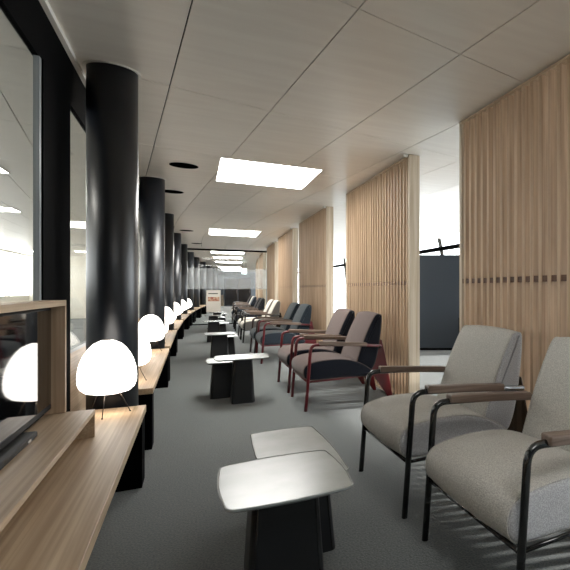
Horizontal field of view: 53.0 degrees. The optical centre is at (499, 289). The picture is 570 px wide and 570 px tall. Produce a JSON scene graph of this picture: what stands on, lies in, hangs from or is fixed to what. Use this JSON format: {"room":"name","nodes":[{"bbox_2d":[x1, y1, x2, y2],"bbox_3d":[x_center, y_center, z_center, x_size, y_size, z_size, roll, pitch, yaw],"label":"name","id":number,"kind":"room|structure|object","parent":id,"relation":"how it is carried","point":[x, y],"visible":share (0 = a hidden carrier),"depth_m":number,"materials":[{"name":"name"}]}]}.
{"room":"airport lounge","nodes":[
{"label":"airport lounge","id":0,"kind":"room"},
{"bbox_2d":[0,249,28,302],"bbox_3d":[-14.259,-0.150,13.189,0.100,2.500,42.600,0,0,-32],"label":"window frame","id":1,"kind":"structure","parent":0,"point":[6,298],"depth_m":16.54,"materials":[{"name":"beige"}]},
{"bbox_2d":[29,255,138,318],"bbox_3d":[-15.655,-0.110,19.812,4.450,2.420,0.150,0,0,-32],"label":"wall","id":2,"kind":"structure","parent":0,"point":[77,263],"depth_m":19.30,"materials":[{"name":"beige paint"}]},
{"bbox_2d":[0,0,223,411],"bbox_3d":[-9.691,-0.100,16.025,0.993,2.400,42.669,0,0,-28],"label":"wall","id":3,"kind":"structure","parent":0,"point":[63,91],"depth_m":2.42,"materials":[{"name":"black paint"}]},
{"bbox_2d":[33,55,40,300],"bbox_3d":[-1.347,0.035,1.044,0.051,2.130,2.750,0,0,-32],"label":"window frame","id":4,"kind":"structure","parent":3,"relation":"in","point":[36,59],"depth_m":2.19,"materials":[{"name":"metal"},{"name":"black metal"}]},
{"bbox_2d":[70,341,85,411],"bbox_3d":[-3.090,0.035,3.882,0.051,2.130,2.750,0,0,-32],"label":"window","id":5,"kind":"structure","parent":3,"relation":"in","point":[77,398],"depth_m":2.90,"materials":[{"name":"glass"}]},
{"bbox_2d":[39,0,223,271],"bbox_3d":[-9.672,-1.288,16.037,0.991,0.025,42.669,0,0,-28],"label":"trim","id":6,"kind":"structure","parent":3,"relation":"attached to","point":[45,5],"depth_m":2.56,"materials":[{"name":"white metal"}]},
{"bbox_2d":[221,275,223,305],"bbox_3d":[-18.768,0.035,33.566,0.050,2.130,3.191,0,0,-23],"label":"window","id":7,"kind":"structure","parent":3,"relation":"in","point":[223,275],"depth_m":34.49,"materials":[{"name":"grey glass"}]},
{"bbox_2d":[206,271,266,305],"bbox_3d":[-20.657,-0.350,34.313,11.100,2.900,0.100,0,0,-32],"label":"wall","id":8,"kind":"structure","parent":0,"point":[252,275],"depth_m":35.56,"materials":[{"name":"grey paint"}]},
{"bbox_2d":[298,239,458,281],"bbox_3d":[-4.882,-0.211,18.946,0.205,2.622,42.600,0,0,-32],"label":"window","id":9,"kind":"structure","parent":8,"relation":"in","point":[440,248],"depth_m":13.74,"materials":[{"name":"black metal"}]},
{"bbox_2d":[0,0,569,271],"bbox_3d":[-9.486,-1.438,16.119,11.100,0.276,42.600,0,0,-32],"label":"ceiling","id":10,"kind":"structure","parent":0,"point":[345,89],"depth_m":3.34,"materials":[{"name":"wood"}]},
{"bbox_2d":[0,167,10,173],"bbox_3d":[-5.439,-1.296,5.227,0.344,0.008,0.574,0,0,-32],"label":"recessed light","id":11,"kind":"object","parent":10,"relation":"in","point":[2,170],"visible":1,"depth_m":5.46,"materials":[{"name":"white"}]},
{"bbox_2d":[0,207,21,212],"bbox_3d":[-7.971,-1.296,8.014,0.344,0.008,0.574,0,0,-32],"label":"recessed light","id":12,"kind":"object","parent":10,"relation":"in","point":[5,209],"visible":1,"depth_m":8.04,"materials":[{"name":"white"}]},
{"bbox_2d":[165,190,183,193],"bbox_3d":[-4.330,-1.297,6.603,0.260,0.006,0.260,0,0,-32],"label":"recessed light","id":13,"kind":"object","parent":10,"relation":"in","point":[166,191],"visible":0.83,"depth_m":6.59,"materials":[{"name":"black metal"}]},
{"bbox_2d":[169,162,198,168],"bbox_3d":[-3.300,-1.297,5.221,0.260,0.006,0.260,0,0,-32],"label":"recessed light","id":14,"kind":"object","parent":10,"relation":"in","point":[174,164],"visible":1,"depth_m":5.22,"materials":[{"name":"black metal"}]},
{"bbox_2d":[210,251,244,253],"bbox_3d":[-9.456,-1.296,17.370,1.024,0.008,1.024,0,0,-28],"label":"recessed light","id":15,"kind":"object","parent":10,"relation":"in","point":[220,252],"visible":1,"depth_m":17.25,"materials":[{"name":"white plastic"}]},
{"bbox_2d":[213,256,242,258],"bbox_3d":[-10.907,-1.296,20.058,1.024,0.008,1.124,0,0,-28],"label":"recessed light","id":16,"kind":"object","parent":10,"relation":"in","point":[213,256],"visible":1,"depth_m":19.91,"materials":[{"name":"white plastic"}]},
{"bbox_2d":[214,257,241,258],"bbox_3d":[-10.907,-1.296,20.058,1.000,0.005,1.100,0,0,-28],"label":"diffuser","id":17,"kind":"object","parent":16,"relation":"attached to","point":[214,257],"depth_m":19.91,"materials":[{"name":"white plastic"}]},
{"bbox_2d":[215,261,241,262],"bbox_3d":[-12.604,-1.296,23.241,1.074,0.008,1.224,0,0,-27],"label":"recessed light","id":18,"kind":"object","parent":10,"relation":"in","point":[215,261],"visible":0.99,"depth_m":23.53,"materials":[{"name":"white plastic"}]},
{"bbox_2d":[209,228,260,236],"bbox_3d":[-6.042,-1.296,11.369,1.004,0.008,1.324,0,0,-30],"label":"recessed light","id":19,"kind":"object","parent":10,"relation":"in","point":[227,232],"visible":1,"depth_m":11.25,"materials":[{"name":"white plastic"}]},
{"bbox_2d":[241,268,246,273],"bbox_3d":[-12.609,-1.035,24.645,0.240,0.530,0.060,0,0,-32],"label":"exit sign","id":20,"kind":"object","parent":10,"relation":"hanging from","point":[243,270],"visible":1,"depth_m":24.61,"materials":[{"name":"white"}]},
{"bbox_2d":[215,157,322,188],"bbox_3d":[-2.639,-1.296,5.655,0.974,0.008,1.224,0,0,-32],"label":"recessed light","id":21,"kind":"object","parent":10,"relation":"in","point":[232,170],"visible":1,"depth_m":5.55,"materials":[{"name":"white plastic"}]},
{"bbox_2d":[70,306,569,569],"bbox_3d":[-9.486,1.150,16.119,11.100,0.100,42.600,0,0,-32],"label":"floor","id":22,"kind":"structure","parent":0,"point":[178,519],"depth_m":2.74,"materials":[{"name":"grey carpet"}]},
{"bbox_2d":[0,405,145,569],"bbox_3d":[-1.476,0.887,1.644,0.325,0.425,2.847,0,0,-32],"label":"desk","id":23,"kind":"object","parent":22,"relation":"on","point":[58,526],"visible":0.73,"depth_m":1.63,"materials":[{"name":"brown wood"}]},
{"bbox_2d":[0,409,94,531],"bbox_3d":[-1.370,0.612,1.328,0.175,0.124,2.197,0,0,-32],"label":"shelf","id":24,"kind":"object","parent":23,"relation":"on","point":[20,477],"visible":1,"depth_m":1.66,"materials":[{"name":"brown wood"}]},
{"bbox_2d":[0,300,65,432],"bbox_3d":[-1.416,0.297,1.300,0.079,0.504,2.197,0,0,-32],"label":"frame","id":25,"kind":"object","parent":24,"relation":"on","point":[58,307],"visible":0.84,"depth_m":2.22,"materials":[{"name":"brown wood"}]},
{"bbox_2d":[0,308,50,469],"bbox_3d":[-1.417,0.315,1.302,0.062,0.469,2.143,0,0,-32],"label":"screen","id":26,"kind":"object","parent":25,"relation":"attached to","point":[25,336],"visible":1,"depth_m":1.83,"materials":[{"name":"black"}]},
{"bbox_2d":[76,339,136,419],"bbox_3d":[-2.118,0.471,2.698,0.259,0.408,0.259,0,0,-32],"label":"table lamp","id":27,"kind":"object","parent":23,"relation":"on","point":[107,367],"visible":0.98,"depth_m":2.62,"materials":[{"name":"white"}]},
{"bbox_2d":[82,60,140,409],"bbox_3d":[-2.294,-0.100,2.962,0.276,2.400,0.276,0,0,-32],"label":"round column","id":28,"kind":"structure","parent":22,"relation":"on","point":[111,87],"depth_m":2.87,"materials":[{"name":"black"}]},
{"bbox_2d":[138,176,165,348],"bbox_3d":[-4.055,-0.100,5.830,0.276,2.400,0.276,0,0,-32],"label":"round column","id":29,"kind":"structure","parent":22,"relation":"on","point":[151,188],"depth_m":5.74,"materials":[{"name":"black"}]},
{"bbox_2d":[138,348,168,449],"bbox_3d":[-3.253,0.887,4.539,0.325,0.425,2.770,0,0,-32],"label":"bench","id":30,"kind":"object","parent":22,"relation":"on","point":[156,371],"visible":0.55,"depth_m":3.81,"materials":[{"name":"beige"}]},
{"bbox_2d":[138,329,150,379],"bbox_3d":[-2.697,0.471,3.642,0.259,0.408,0.259,0,0,-32],"label":"table lamp","id":31,"kind":"object","parent":30,"relation":"on","point":[144,348],"visible":0.29,"depth_m":3.63,"materials":[{"name":"white"}]},
{"bbox_2d":[138,314,164,350],"bbox_3d":[-3.801,0.471,5.440,0.259,0.408,0.259,0,0,-32],"label":"table lamp","id":32,"kind":"object","parent":30,"relation":"on","point":[151,325],"visible":0.77,"depth_m":5.37,"materials":[{"name":"white glass"}]},
{"bbox_2d":[165,213,174,329],"bbox_3d":[-5.700,-0.100,8.517,0.276,2.400,0.276,0,0,-32],"label":"round column","id":33,"kind":"structure","parent":22,"relation":"on","point":[169,217],"depth_m":8.46,"materials":[{"name":"black"}]},
{"bbox_2d":[165,330,176,380],"bbox_3d":[-4.870,0.887,7.175,0.325,0.425,2.875,0,0,-31],"label":"bench","id":34,"kind":"object","parent":22,"relation":"on","point":[170,335],"visible":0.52,"depth_m":7.67,"materials":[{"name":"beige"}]},
{"bbox_2d":[165,317,167,332],"bbox_3d":[-4.288,0.471,6.233,0.259,0.408,0.259,0,0,-31],"label":"table lamp","id":35,"kind":"object","parent":34,"relation":"on","point":[166,321],"visible":0.11,"depth_m":6.24,"materials":[{"name":"white glass"}]},
{"bbox_2d":[165,306,173,323],"bbox_3d":[-5.445,0.471,8.122,0.259,0.408,0.259,0,0,-31],"label":"table lamp","id":36,"kind":"object","parent":34,"relation":"on","point":[169,315],"visible":0.47,"depth_m":8.08,"materials":[{"name":"white glass"}]},
{"bbox_2d":[174,232,181,319],"bbox_3d":[-7.416,-0.100,11.405,0.276,2.400,0.276,0,0,-32],"label":"round column","id":37,"kind":"structure","parent":22,"relation":"on","point":[177,236],"depth_m":11.34,"materials":[{"name":"black"}]},
{"bbox_2d":[174,320,182,351],"bbox_3d":[-6.561,0.887,9.979,0.325,0.425,3.030,0,0,-31],"label":"bench","id":38,"kind":"object","parent":22,"relation":"on","point":[178,324],"visible":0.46,"depth_m":10.71,"materials":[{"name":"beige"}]},
{"bbox_2d":[174,302,180,314],"bbox_3d":[-7.163,0.471,11.000,0.259,0.408,0.259,0,0,-31],"label":"table lamp","id":39,"kind":"object","parent":38,"relation":"on","point":[177,307],"visible":0.5,"depth_m":10.96,"materials":[{"name":"white glass"}]},
{"bbox_2d":[181,244,187,313],"bbox_3d":[-8.982,-0.100,14.141,0.276,2.400,0.276,0,0,-32],"label":"round column","id":40,"kind":"structure","parent":22,"relation":"on","point":[184,247],"depth_m":14.07,"materials":[{"name":"black"}]},
{"bbox_2d":[181,314,188,336],"bbox_3d":[-8.208,0.887,12.802,0.325,0.425,2.800,0,0,-30],"label":"bench","id":41,"kind":"object","parent":22,"relation":"on","point":[185,317],"visible":0.43,"depth_m":13.88,"materials":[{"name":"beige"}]},
{"bbox_2d":[181,300,186,309],"bbox_3d":[-8.736,0.471,13.733,0.259,0.408,0.259,0,0,-30],"label":"table lamp","id":42,"kind":"object","parent":41,"relation":"on","point":[183,302],"visible":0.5,"depth_m":13.69,"materials":[{"name":"white glass"}]},
{"bbox_2d":[188,312,191,327],"bbox_3d":[-9.373,0.887,14.858,0.325,0.425,1.280,0,0,-29],"label":"bench","id":43,"kind":"object","parent":22,"relation":"on","point":[189,313],"visible":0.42,"depth_m":15.31,"materials":[{"name":"black"}]},
{"bbox_2d":[188,252,193,309],"bbox_3d":[-10.600,-0.100,17.078,0.276,2.400,0.276,0,0,-32],"label":"round column","id":44,"kind":"structure","parent":22,"relation":"on","point":[190,254],"depth_m":17.01,"materials":[{"name":"black"}]},
{"bbox_2d":[188,310,194,323],"bbox_3d":[-10.166,0.887,16.297,0.325,0.425,1.500,0,0,-29],"label":"bench","id":45,"kind":"object","parent":22,"relation":"on","point":[192,311],"visible":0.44,"depth_m":16.66,"materials":[{"name":"black"}]},
{"bbox_2d":[194,257,199,306],"bbox_3d":[-12.078,-0.100,19.867,0.276,2.400,0.276,0,0,-32],"label":"round column","id":46,"kind":"structure","parent":22,"relation":"on","point":[196,259],"depth_m":19.79,"materials":[{"name":"black"}]},
{"bbox_2d":[194,307,200,321],"bbox_3d":[-11.373,0.887,18.549,0.325,0.425,2.700,0,0,-28],"label":"bench","id":47,"kind":"object","parent":22,"relation":"on","point":[197,309],"visible":0.48,"depth_m":19.61,"materials":[{"name":"black"}]},
{"bbox_2d":[200,262,205,304],"bbox_3d":[-13.715,-0.100,23.086,0.276,2.400,0.276,0,0,-32],"label":"round column","id":48,"kind":"structure","parent":22,"relation":"on","point":[202,264],"depth_m":22.98,"materials":[{"name":"black"}]},
{"bbox_2d":[200,305,206,316],"bbox_3d":[-12.896,0.887,21.486,0.325,0.425,3.100,0,0,-27],"label":"bench","id":49,"kind":"object","parent":22,"relation":"on","point":[203,307],"visible":0.29,"depth_m":22.70,"materials":[{"name":"black"}]},
{"bbox_2d":[207,265,211,289],"bbox_3d":[-15.233,-0.100,26.203,0.276,2.400,0.276,0,0,-32],"label":"round column","id":50,"kind":"structure","parent":22,"relation":"on","point":[209,267],"depth_m":26.10,"materials":[{"name":"white"}]},
{"bbox_2d":[206,290,220,328],"bbox_3d":[-8.181,0.550,14.280,0.318,1.100,0.318,0,0,41],"label":"stand","id":51,"kind":"object","parent":22,"relation":"on","point":[213,297],"visible":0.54,"depth_m":14.27,"materials":[{"name":"white"}]},
{"bbox_2d":[208,297,218,300],"bbox_3d":[-8.174,0.260,14.273,0.290,0.120,0.002,0,0,-17],"label":"picture","id":52,"kind":"object","parent":51,"relation":"attached to","point":[209,298],"depth_m":14.27},
{"bbox_2d":[202,320,224,341],"bbox_3d":[-6.089,0.879,10.636,0.414,0.442,0.490,0,0,-32],"label":"side table","id":53,"kind":"object","parent":22,"relation":"on","point":[213,325],"visible":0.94,"depth_m":10.55,"materials":[{"name":"black"}]},
{"bbox_2d":[204,315,222,320],"bbox_3d":[-7.462,0.879,13.020,0.414,0.442,0.490,0,0,-32],"label":"side table","id":54,"kind":"object","parent":22,"relation":"on","point":[211,317],"visible":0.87,"depth_m":12.96,"materials":[{"name":"black"}]},
{"bbox_2d":[213,268,217,289],"bbox_3d":[-16.637,-0.100,29.213,0.276,2.400,0.276,0,0,-32],"label":"round column","id":55,"kind":"structure","parent":22,"relation":"on","point":[215,270],"depth_m":29.12,"materials":[{"name":"white"}]},
{"bbox_2d":[209,312,224,314],"bbox_3d":[-8.420,0.879,14.896,0.414,0.442,0.490,0,0,-32],"label":"side table","id":56,"kind":"object","parent":22,"relation":"on","point":[215,313],"visible":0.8,"depth_m":14.79,"materials":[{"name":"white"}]},
{"bbox_2d":[206,358,231,398],"bbox_3d":[-2.888,0.914,5.209,0.310,0.372,0.443,0,0,-32],"label":"side table","id":57,"kind":"object","parent":22,"relation":"on","point":[220,382],"visible":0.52,"depth_m":5.08,"materials":[{"name":"black"}]},
{"bbox_2d":[204,332,234,357],"bbox_3d":[-4.269,0.879,7.612,0.414,0.442,0.490,0,0,-32],"label":"side table","id":58,"kind":"object","parent":22,"relation":"on","point":[219,340],"visible":0.91,"depth_m":7.54,"materials":[{"name":"black"}]},
{"bbox_2d":[220,321,228,331],"bbox_3d":[-6.253,0.914,11.181,0.326,0.372,0.806,0,0,-32],"label":"side table","id":59,"kind":"object","parent":22,"relation":"on","point":[222,324],"visible":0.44,"depth_m":11.01,"materials":[{"name":"black"}]},
{"bbox_2d":[188,248,266,324],"bbox_3d":[-8.723,-0.100,16.118,2.320,2.398,0.060,0,0,-32],"label":"glass screen","id":60,"kind":"object","parent":22,"relation":"on","point":[188,248],"visible":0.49,"depth_m":15.98,"materials":[{"name":"black"}]},
{"bbox_2d":[228,333,237,354],"bbox_3d":[-4.448,0.914,8.123,0.326,0.372,0.806,0,0,-32],"label":"side table","id":61,"kind":"object","parent":22,"relation":"on","point":[231,344],"visible":0.27,"depth_m":7.95,"materials":[{"name":"black"}]},
{"bbox_2d":[224,277,250,305],"bbox_3d":[-17.968,0.125,34.233,1.600,1.950,0.750,0,0,-32],"label":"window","id":62,"kind":"structure","parent":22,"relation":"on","point":[236,289],"depth_m":33.89,"materials":[{"name":"grey"}]},
{"bbox_2d":[214,353,269,403],"bbox_3d":[-2.556,0.879,4.955,0.490,0.442,0.414,0,0,-32],"label":"side table","id":63,"kind":"object","parent":22,"relation":"on","point":[242,381],"visible":1,"depth_m":4.86,"materials":[{"name":"black"}]},
{"bbox_2d":[232,295,252,307],"bbox_3d":[-10.325,0.662,20.148,0.874,0.879,0.790,0,0,-28],"label":"armchair","id":64,"kind":"object","parent":22,"relation":"on","point":[251,296],"visible":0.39,"depth_m":19.91,"materials":[{"name":"beige fabric"}]},
{"bbox_2d":[231,297,256,322],"bbox_3d":[-8.626,0.662,16.975,0.874,0.879,0.790,0,0,-29],"label":"armchair","id":65,"kind":"object","parent":22,"relation":"on","point":[254,299],"visible":0.44,"depth_m":16.77,"materials":[{"name":"grey fabric"}]},
{"bbox_2d":[233,298,260,328],"bbox_3d":[-7.379,0.662,14.731,0.874,0.879,0.790,0,0,-29],"label":"armchair","id":66,"kind":"object","parent":22,"relation":"on","point":[258,299],"visible":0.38,"depth_m":14.69,"materials":[{"name":"grey fabric"}]},
{"bbox_2d":[234,298,264,330],"bbox_3d":[-6.896,0.662,13.880,0.874,0.879,0.790,0,0,-30],"label":"armchair","id":67,"kind":"object","parent":22,"relation":"on","point":[260,306],"visible":0.59,"depth_m":13.68,"materials":[{"name":"grey fabric"}]},
{"bbox_2d":[238,299,273,338],"bbox_3d":[-5.671,0.662,11.763,0.874,0.879,0.790,0,0,-30],"label":"armchair","id":68,"kind":"object","parent":22,"relation":"on","point":[268,305],"visible":0.41,"depth_m":11.64,"materials":[{"name":"white fabric"}]},
{"bbox_2d":[256,258,258,298],"bbox_3d":[-10.247,-0.099,21.162,0.152,2.398,2.400,0,0,-27],"label":"wall","id":69,"kind":"structure","parent":22,"relation":"on","point":[257,261],"depth_m":20.86,"materials":[{"name":"brown wood"}]},
{"bbox_2d":[240,300,281,342],"bbox_3d":[-5.174,0.662,10.921,0.874,0.879,0.790,0,0,-31],"label":"armchair","id":70,"kind":"object","parent":22,"relation":"on","point":[274,311],"visible":0.7,"depth_m":10.71,"materials":[{"name":"white fabric"}]},
{"bbox_2d":[240,319,259,328],"bbox_3d":[-5.266,0.743,10.866,0.660,0.208,0.650,0,0,-31],"label":"seat cushion","id":71,"kind":"object","parent":70,"relation":"on","point":[248,323],"depth_m":10.50,"materials":[{"name":"white fabric"}]},
{"bbox_2d":[259,252,265,307],"bbox_3d":[-8.617,-0.099,18.087,0.152,2.398,2.350,0,0,-28],"label":"wall","id":72,"kind":"structure","parent":22,"relation":"on","point":[262,258],"depth_m":17.34,"materials":[{"name":"brown wood"}]},
{"bbox_2d":[267,242,277,302],"bbox_3d":[-6.615,-0.099,14.477,0.152,2.398,2.400,0,0,-30],"label":"wall","id":73,"kind":"structure","parent":22,"relation":"on","point":[272,250],"depth_m":14.03,"materials":[{"name":"brown wood"}]},
{"bbox_2d":[250,302,299,352],"bbox_3d":[-3.903,0.662,8.809,0.874,0.879,0.790,0,0,-31],"label":"armchair","id":74,"kind":"object","parent":22,"relation":"on","point":[289,315],"visible":0.5,"depth_m":8.66,"materials":[{"name":"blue fabric"}]},
{"bbox_2d":[250,326,283,337],"bbox_3d":[-3.994,0.743,8.753,0.660,0.208,0.650,0,0,-31],"label":"seat cushion","id":75,"kind":"object","parent":74,"relation":"on","point":[253,330],"depth_m":8.52,"materials":[{"name":"fabric"}]},
{"bbox_2d":[217,450,353,569],"bbox_3d":[-0.770,0.879,1.780,0.414,0.442,0.490,0,0,-32],"label":"side table","id":76,"kind":"object","parent":22,"relation":"on","point":[279,495],"visible":1,"depth_m":1.72,"materials":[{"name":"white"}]},
{"bbox_2d":[255,304,315,363],"bbox_3d":[-3.397,0.662,7.983,0.874,0.879,0.790,0,0,-32],"label":"armchair","id":77,"kind":"object","parent":22,"relation":"on","point":[302,317],"visible":0.8,"depth_m":7.78,"materials":[{"name":"blue fabric"}]},
{"bbox_2d":[256,330,293,343],"bbox_3d":[-3.488,0.743,7.927,0.660,0.208,0.650,0,0,-32],"label":"seat cushion","id":78,"kind":"object","parent":77,"relation":"on","point":[271,336],"depth_m":7.62,"materials":[{"name":"fabric"}]},
{"bbox_2d":[278,228,297,316],"bbox_3d":[-4.923,-0.099,11.498,0.152,2.398,2.450,0,0,-31],"label":"wall","id":79,"kind":"structure","parent":22,"relation":"on","point":[288,242],"depth_m":11.11,"materials":[{"name":"brown wood"}]},
{"bbox_2d":[250,426,348,552],"bbox_3d":[-0.939,0.914,2.287,0.326,0.372,0.806,0,0,-32],"label":"side table","id":80,"kind":"object","parent":22,"relation":"on","point":[304,438],"visible":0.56,"depth_m":2.33,"materials":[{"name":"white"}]},
{"bbox_2d":[277,308,364,392],"bbox_3d":[-2.104,0.662,5.878,0.874,0.879,0.790,0,0,-32],"label":"armchair","id":81,"kind":"object","parent":22,"relation":"on","point":[340,323],"visible":0.56,"depth_m":5.73,"materials":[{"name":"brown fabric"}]},
{"bbox_2d":[278,344,331,365],"bbox_3d":[-2.196,0.743,5.822,0.660,0.208,0.650,0,0,-32],"label":"seat cushion","id":82,"kind":"object","parent":81,"relation":"on","point":[284,351],"depth_m":5.59,"materials":[{"name":"beige fabric"}]},
{"bbox_2d":[291,311,391,411],"bbox_3d":[-1.599,0.662,5.055,0.874,0.879,0.790,0,0,-32],"label":"armchair","id":83,"kind":"object","parent":22,"relation":"on","point":[362,352],"visible":0.96,"depth_m":4.88,"materials":[{"name":"beige fabric"}]},
{"bbox_2d":[292,352,354,378],"bbox_3d":[-1.690,0.743,4.999,0.660,0.208,0.650,0,0,-32],"label":"seat cushion","id":84,"kind":"object","parent":83,"relation":"on","point":[324,365],"depth_m":4.72,"materials":[{"name":"beige fabric"}]},
{"bbox_2d":[299,54,569,410],"bbox_3d":[-1.483,-0.099,5.837,0.155,2.398,9.300,0,0,-32],"label":"wall","id":85,"kind":"structure","parent":22,"relation":"on","point":[514,151],"depth_m":3.58,"materials":[{"name":"brown wood"}]},
{"bbox_2d":[420,255,458,349],"bbox_3d":[-0.993,0.230,9.165,1.350,1.740,0.081,0,0,0],"label":"wall","id":86,"kind":"structure","parent":22,"relation":"on","point":[439,274],"depth_m":9.13,"materials":[{"name":"grey"}]},
{"bbox_2d":[359,325,527,518],"bbox_3d":[-0.301,0.662,2.941,0.874,0.879,0.790,0,0,-32],"label":"armchair","id":87,"kind":"object","parent":22,"relation":"on","point":[482,358],"visible":0.85,"depth_m":2.78,"materials":[{"name":"grey fabric"}]},
{"bbox_2d":[361,393,482,453],"bbox_3d":[-0.392,0.743,2.885,0.660,0.208,0.650,0,0,-32],"label":"seat cushion","id":88,"kind":"object","parent":87,"relation":"on","point":[385,418],"depth_m":2.64,"materials":[{"name":"grey fabric"}]},
{"bbox_2d":[422,337,569,569],"bbox_3d":[0.212,0.662,2.105,0.874,0.879,0.790,0,0,-32],"label":"armchair","id":89,"kind":"object","parent":22,"relation":"on","point":[516,485],"visible":1,"depth_m":1.89,"materials":[{"name":"grey fabric"}]},
{"bbox_2d":[426,430,569,538],"bbox_3d":[0.121,0.743,2.049,0.660,0.208,0.650,0,0,-32],"label":"seat cushion","id":90,"kind":"object","parent":89,"relation":"on","point":[480,472],"depth_m":1.81,"materials":[{"name":"grey fabric"}]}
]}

